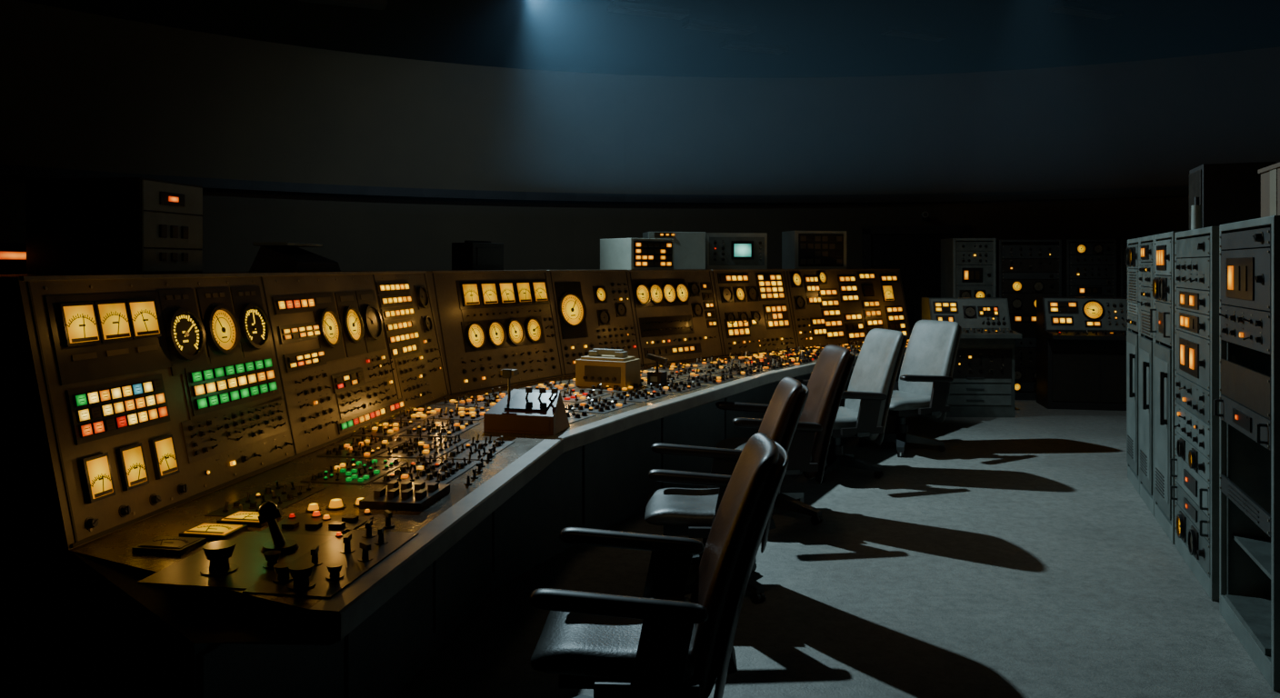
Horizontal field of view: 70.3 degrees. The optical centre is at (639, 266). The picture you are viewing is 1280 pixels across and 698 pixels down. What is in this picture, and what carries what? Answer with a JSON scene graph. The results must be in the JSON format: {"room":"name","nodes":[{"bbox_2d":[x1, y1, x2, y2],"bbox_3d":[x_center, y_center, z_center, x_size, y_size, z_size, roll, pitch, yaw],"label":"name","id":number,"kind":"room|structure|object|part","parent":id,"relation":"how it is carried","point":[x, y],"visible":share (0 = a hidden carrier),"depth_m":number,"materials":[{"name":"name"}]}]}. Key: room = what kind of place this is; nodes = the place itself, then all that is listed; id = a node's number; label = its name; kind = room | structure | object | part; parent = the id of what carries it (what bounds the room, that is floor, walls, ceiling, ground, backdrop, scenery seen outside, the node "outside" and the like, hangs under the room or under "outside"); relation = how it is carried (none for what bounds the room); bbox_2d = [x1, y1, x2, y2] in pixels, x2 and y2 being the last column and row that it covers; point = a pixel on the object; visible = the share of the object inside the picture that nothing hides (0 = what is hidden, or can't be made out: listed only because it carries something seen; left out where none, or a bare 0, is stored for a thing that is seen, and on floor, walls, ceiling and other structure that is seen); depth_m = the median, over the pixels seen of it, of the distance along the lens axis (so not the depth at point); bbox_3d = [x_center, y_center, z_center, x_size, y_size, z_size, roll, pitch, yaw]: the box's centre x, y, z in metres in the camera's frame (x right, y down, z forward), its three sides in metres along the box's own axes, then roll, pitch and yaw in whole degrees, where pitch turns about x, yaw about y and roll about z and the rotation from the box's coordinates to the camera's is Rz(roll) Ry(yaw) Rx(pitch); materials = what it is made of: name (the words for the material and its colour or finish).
{"room":"control room","nodes":[
{"label":"control room","id":0,"kind":"room"},
{"bbox_2d":[0,177,1189,272],"bbox_3d":[2.000,0.350,2.500,23.600,2.800,23.600,0,0,0],"label":"wall","id":1,"kind":"structure","parent":0,"point":[358,233],"depth_m":13.21,"materials":[{"name":"paint"}]},
{"bbox_2d":[0,164,1189,203],"bbox_3d":[2.000,-1.030,2.500,23.200,0.120,23.200,0,0,0],"label":"trim","id":2,"kind":"structure","parent":1,"relation":"attached to","point":[5,170],"depth_m":13.05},
{"bbox_2d":[862,225,969,381],"bbox_3d":[4.175,0.570,13.770,1.560,2.360,0.125,0,0,11],"label":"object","id":3,"kind":"structure","parent":1,"relation":"in","point":[915,251],"depth_m":13.77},
{"bbox_2d":[0,0,1279,195],"bbox_3d":[2.000,-1.975,2.500,23.600,1.850,23.600,0,0,0],"label":"wall","id":4,"kind":"structure","parent":0,"point":[79,90],"depth_m":12.89,"materials":[{"name":"paint"}]},
{"bbox_2d":[20,0,1279,78],"bbox_3d":[2.000,-2.950,2.500,23.600,0.100,23.600,0,0,0],"label":"ceiling","id":5,"kind":"structure","parent":0,"point":[824,38],"depth_m":11.26,"materials":[{"name":"grey paint"}]},
{"bbox_2d":[608,0,689,19],"bbox_3d":[0.100,-2.864,10.200,0.900,0.071,0.220,0,0,-23],"label":"ceiling light fixture","id":6,"kind":"object","parent":5,"relation":"attached to","point":[616,6],"depth_m":10.12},
{"bbox_2d":[681,18,756,35],"bbox_3d":[0.950,-2.864,10.900,0.900,0.071,0.220,0,0,-23],"label":"ceiling light fixture","id":7,"kind":"object","parent":5,"relation":"attached to","point":[691,23],"depth_m":10.82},
{"bbox_2d":[720,40,788,54],"bbox_3d":[1.500,-2.864,11.900,0.900,0.071,0.220,0,0,-23],"label":"ceiling light fixture","id":8,"kind":"object","parent":5,"relation":"attached to","point":[733,45],"depth_m":11.81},
{"bbox_2d":[880,25,950,41],"bbox_3d":[3.400,-2.864,11.200,0.900,0.071,0.220,0,0,-23],"label":"ceiling light fixture","id":9,"kind":"object","parent":5,"relation":"attached to","point":[892,30],"depth_m":11.12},
{"bbox_2d":[394,381,1279,697],"bbox_3d":[2.000,1.800,2.500,23.600,0.100,23.600,0,0,0],"label":"floor","id":10,"kind":"structure","parent":0,"point":[1021,557],"depth_m":4.88,"materials":[{"name":"concrete"}]},
{"bbox_2d":[0,242,49,274],"bbox_3d":[-3.264,0.820,4.292,0.758,1.860,0.774,0,0,0],"label":"tall cabinet","id":11,"kind":"object","parent":10,"relation":"on","point":[13,255],"visible":0.1,"depth_m":4.24,"materials":[{"name":"brown metal"}]},
{"bbox_2d":[0,269,910,697],"bbox_3d":[-0.038,0.891,7.496,3.296,1.718,10.497,0,0,27],"label":"control console","id":12,"kind":"object","parent":10,"relation":"on","point":[221,485],"visible":0.88,"depth_m":3.78,"materials":[{"name":"metal"}]},
{"bbox_2d":[26,177,203,273],"bbox_3d":[-2.517,-0.185,4.399,0.601,0.440,0.460,0,0,8],"label":"cabinet","id":13,"kind":"object","parent":12,"relation":"on","point":[115,225],"visible":0.99,"depth_m":4.19,"materials":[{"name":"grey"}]},
{"bbox_2d":[249,241,340,272],"bbox_3d":[-2.073,-0.052,5.477,0.310,0.175,0.517,0,0,10],"label":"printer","id":14,"kind":"object","parent":12,"relation":"on","point":[280,256],"visible":0.98,"depth_m":5.29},
{"bbox_3d":[0.094,0.464,7.450,1.589,0.865,9.904,0,0,32],"label":"panel trim","id":15,"kind":"part","parent":12,"relation":"part of","materials":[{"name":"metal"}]},
{"bbox_2d":[451,240,503,269],"bbox_3d":[-1.431,-0.095,8.053,0.257,0.260,0.400,0,0,33],"label":"box","id":16,"kind":"object","parent":12,"relation":"on","point":[468,255],"visible":0.94,"depth_m":7.92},
{"bbox_2d":[600,238,673,269],"bbox_3d":[-0.026,-0.120,9.185,0.560,0.310,0.516,0,0,-40],"label":"cabinet","id":17,"kind":"object","parent":12,"relation":"on","point":[617,254],"visible":1,"depth_m":8.99,"materials":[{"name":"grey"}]},
{"bbox_2d":[642,231,705,269],"bbox_3d":[0.367,-0.165,9.830,0.620,0.400,0.376,0,0,-10],"label":"recorder","id":18,"kind":"object","parent":12,"relation":"on","point":[689,247],"visible":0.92,"depth_m":9.68,"materials":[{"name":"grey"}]},
{"bbox_2d":[705,232,767,269],"bbox_3d":[1.017,-0.165,10.116,0.720,0.400,0.426,0,0,-8],"label":"monitor","id":19,"kind":"object","parent":12,"relation":"on","point":[723,250],"visible":1,"depth_m":9.94,"materials":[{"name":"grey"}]},
{"bbox_2d":[781,230,846,269],"bbox_3d":[2.076,-0.190,10.827,0.660,0.450,0.396,0,0,-14],"label":"indicator","id":20,"kind":"object","parent":12,"relation":"on","point":[800,249],"visible":0.99,"depth_m":10.65,"materials":[{"name":"grey metal"}]},
{"bbox_2d":[529,432,788,697],"bbox_3d":[0.081,1.187,3.245,0.882,1.124,0.775,0,0,3],"label":"office chair","id":21,"kind":"object","parent":10,"relation":"on","point":[663,643],"visible":1,"depth_m":2.99,"materials":[{"name":"leather"}]},
{"bbox_3d":[-0.075,1.312,3.253,0.590,0.126,0.600,0,0,3],"label":"seat","id":22,"kind":"part","parent":21,"relation":"part of","materials":[{"name":"black leather"}]},
{"bbox_3d":[-0.068,1.084,2.908,0.572,0.091,0.085,0,0,3],"label":"armrest","id":23,"kind":"part","parent":21,"relation":"part of","materials":[{"name":"black plastic"}]},
{"bbox_3d":[-0.032,1.084,3.597,0.572,0.091,0.085,0,0,3],"label":"armrest","id":24,"kind":"part","parent":21,"relation":"part of","materials":[{"name":"black plastic"}]},
{"bbox_3d":[0.314,1.045,3.233,0.388,0.850,0.563,0,0,3],"label":"backrest","id":25,"kind":"part","parent":21,"relation":"part of","materials":[{"name":"brown leather"}]},
{"bbox_2d":[644,376,809,603],"bbox_3d":[0.471,1.187,4.977,0.882,1.124,0.775,0,0,2],"label":"office chair","id":26,"kind":"object","parent":10,"relation":"on","point":[690,513],"visible":0.62,"depth_m":4.77,"materials":[{"name":"leather"}]},
{"bbox_3d":[0.315,1.312,4.982,0.590,0.126,0.600,0,0,2],"label":"seat","id":27,"kind":"part","parent":26,"relation":"part of","materials":[{"name":"black leather"}]},
{"bbox_3d":[0.328,1.084,4.637,0.572,0.091,0.085,0,0,2],"label":"armrest","id":28,"kind":"part","parent":26,"relation":"part of","materials":[{"name":"black plastic"}]},
{"bbox_3d":[0.352,1.084,5.326,0.572,0.091,0.085,0,0,2],"label":"armrest","id":29,"kind":"part","parent":26,"relation":"part of","materials":[{"name":"black plastic"}]},
{"bbox_3d":[0.704,1.045,4.969,0.388,0.850,0.563,0,0,2],"label":"backrest","id":30,"kind":"part","parent":26,"relation":"part of","materials":[{"name":"brown leather"}]},
{"bbox_2d":[715,344,855,525],"bbox_3d":[1.026,1.159,6.407,0.926,1.180,0.814,0,0,-4],"label":"office chair","id":31,"kind":"object","parent":10,"relation":"on","point":[808,450],"visible":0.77,"depth_m":6.18,"materials":[{"name":"leather"}]},
{"bbox_3d":[0.863,1.051,6.758,0.601,0.096,0.089,0,0,-4],"label":"armrest","id":32,"kind":"part","parent":31,"relation":"part of","materials":[{"name":"black plastic"}]},
{"bbox_3d":[0.862,1.290,6.395,0.620,0.132,0.630,0,0,-4],"label":"seat","id":33,"kind":"part","parent":31,"relation":"part of","materials":[{"name":"brown leather"}]},
{"bbox_3d":[0.913,1.051,6.036,0.601,0.096,0.089,0,0,-4],"label":"armrest","id":34,"kind":"part","parent":31,"relation":"part of","materials":[{"name":"black plastic"}]},
{"bbox_3d":[1.270,1.010,6.424,0.408,0.892,0.591,0,0,-4],"label":"backrest","id":35,"kind":"part","parent":31,"relation":"part of","materials":[{"name":"brown leather"}]},
{"bbox_2d":[779,328,907,481],"bbox_3d":[1.755,1.148,7.724,0.944,1.203,0.829,0,0,-14],"label":"office chair","id":36,"kind":"object","parent":10,"relation":"on","point":[864,414],"visible":0.73,"depth_m":7.56,"materials":[{"name":"leather"}]},
{"bbox_3d":[1.529,1.038,8.048,0.612,0.098,0.091,0,0,-14],"label":"armrest","id":37,"kind":"part","parent":36,"relation":"part of","materials":[{"name":"black plastic"}]},
{"bbox_3d":[1.593,1.282,7.683,0.631,0.134,0.642,0,0,-14],"label":"seat","id":38,"kind":"part","parent":36,"relation":"part of","materials":[{"name":"grey leather"}]},
{"bbox_3d":[1.708,1.038,7.332,0.612,0.098,0.091,0,0,-14],"label":"armrest","id":39,"kind":"part","parent":36,"relation":"part of","materials":[{"name":"black plastic"}]},
{"bbox_3d":[1.997,0.996,7.784,0.416,0.910,0.602,0,0,-14],"label":"backrest","id":40,"kind":"part","parent":36,"relation":"part of","materials":[{"name":"grey leather"}]},
{"bbox_2d":[850,320,961,457],"bbox_3d":[2.587,1.142,8.746,0.952,1.214,0.837,0,0,-28],"label":"office chair","id":41,"kind":"object","parent":10,"relation":"on","point":[925,381],"visible":0.85,"depth_m":8.67,"materials":[{"name":"leather"}]},
{"bbox_3d":[2.438,1.277,8.667,0.637,0.136,0.648,0,0,-28],"label":"seat","id":42,"kind":"part","parent":41,"relation":"part of","materials":[{"name":"grey leather"}]},
{"bbox_3d":[2.637,1.031,8.351,0.618,0.098,0.092,0,0,-28],"label":"armrest","id":43,"kind":"part","parent":41,"relation":"part of","materials":[{"name":"black plastic"}]},
{"bbox_3d":[2.809,0.989,8.864,0.420,0.918,0.608,0,0,-28],"label":"backrest","id":44,"kind":"part","parent":41,"relation":"part of","materials":[{"name":"grey leather"}]},
{"bbox_2d":[940,238,995,297],"bbox_3d":[4.380,0.690,12.130,0.560,2.120,0.539,0,0,0],"label":"tall cabinet","id":45,"kind":"object","parent":10,"relation":"on","point":[967,265],"visible":0.37,"depth_m":11.90,"materials":[{"name":"metal"}]},
{"bbox_2d":[921,297,1021,417],"bbox_3d":[3.885,1.065,10.701,0.946,1.378,0.806,0,0,0],"label":"console","id":46,"kind":"object","parent":10,"relation":"on","point":[983,385],"visible":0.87,"depth_m":10.53,"materials":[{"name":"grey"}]},
{"bbox_2d":[995,239,1061,399],"bbox_3d":[5.115,0.700,12.102,0.800,2.100,0.539,0,0,4],"label":"tall cabinet","id":47,"kind":"object","parent":10,"relation":"on","point":[1024,274],"visible":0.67,"depth_m":11.87,"materials":[{"name":"metal"}]},
{"bbox_2d":[1036,296,1127,410],"bbox_3d":[5.595,1.070,11.213,1.150,1.368,0.778,0,0,10],"label":"console","id":48,"kind":"object","parent":10,"relation":"on","point":[1081,342],"visible":0.84,"depth_m":11.11,"materials":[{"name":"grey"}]},
{"bbox_2d":[1061,239,1116,297],"bbox_3d":[5.892,0.700,12.031,0.620,2.100,0.550,0,0,6],"label":"tall cabinet","id":49,"kind":"object","parent":10,"relation":"on","point":[1088,265],"visible":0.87,"depth_m":11.81,"materials":[{"name":"metal"}]},
{"bbox_2d":[1116,239,1129,297],"bbox_3d":[6.559,0.700,11.945,0.620,2.100,0.539,0,0,8],"label":"tall cabinet","id":50,"kind":"object","parent":10,"relation":"on","point":[1121,244],"visible":0.02,"depth_m":11.76,"materials":[{"name":"metal"}]},
{"bbox_2d":[1125,237,1139,494],"bbox_3d":[4.235,0.765,7.135,0.750,1.970,0.620,0,0,21],"label":"equipment rack","id":51,"kind":"object","parent":10,"relation":"on","point":[1133,249],"visible":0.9,"depth_m":7.15,"materials":[{"name":"metal"}]},
{"bbox_2d":[1137,234,1154,516],"bbox_3d":[4.009,0.765,6.536,0.750,1.970,0.620,0,0,21],"label":"equipment rack","id":52,"kind":"object","parent":10,"relation":"on","point":[1146,339],"visible":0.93,"depth_m":6.56,"materials":[{"name":"metal"}]},
{"bbox_2d":[1150,230,1182,544],"bbox_3d":[3.776,0.765,5.919,0.750,1.970,0.660,0,0,21],"label":"equipment rack","id":53,"kind":"object","parent":10,"relation":"on","point":[1164,280],"visible":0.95,"depth_m":5.90,"materials":[{"name":"metal"}]},
{"bbox_2d":[1170,226,1219,601],"bbox_3d":[3.471,0.770,5.094,0.739,1.960,0.980,0,0,21],"label":"equipment rack","id":54,"kind":"object","parent":10,"relation":"on","point":[1196,251],"visible":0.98,"depth_m":5.05,"materials":[{"name":"metal"}]},
{"bbox_2d":[1190,197,1202,229],"bbox_3d":[3.393,-0.317,5.540,0.059,0.210,0.060,0,0,0],"label":"plastic bottle","id":55,"kind":"object","parent":54,"relation":"on","point":[1196,217],"visible":0.82,"depth_m":5.52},
{"bbox_2d":[1189,161,1275,229],"bbox_3d":[3.917,-0.445,6.037,0.410,0.440,0.420,0,0,21],"label":"box","id":56,"kind":"object","parent":54,"relation":"on","point":[1226,193],"visible":0.63,"depth_m":5.86,"materials":[{"name":"grey metal"}]},
{"bbox_2d":[1213,215,1279,691],"bbox_3d":[3.079,0.770,4.055,0.739,1.960,0.920,0,0,21],"label":"equipment rack","id":57,"kind":"object","parent":10,"relation":"on","point":[1249,250],"visible":1,"depth_m":4.24,"materials":[{"name":"metal"}]},
{"bbox_2d":[1258,162,1279,217],"bbox_3d":[3.068,-0.340,4.112,0.360,0.250,0.440,0,0,21],"label":"cardboard box","id":58,"kind":"object","parent":57,"relation":"on","point":[1270,175],"visible":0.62,"depth_m":4.21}
]}

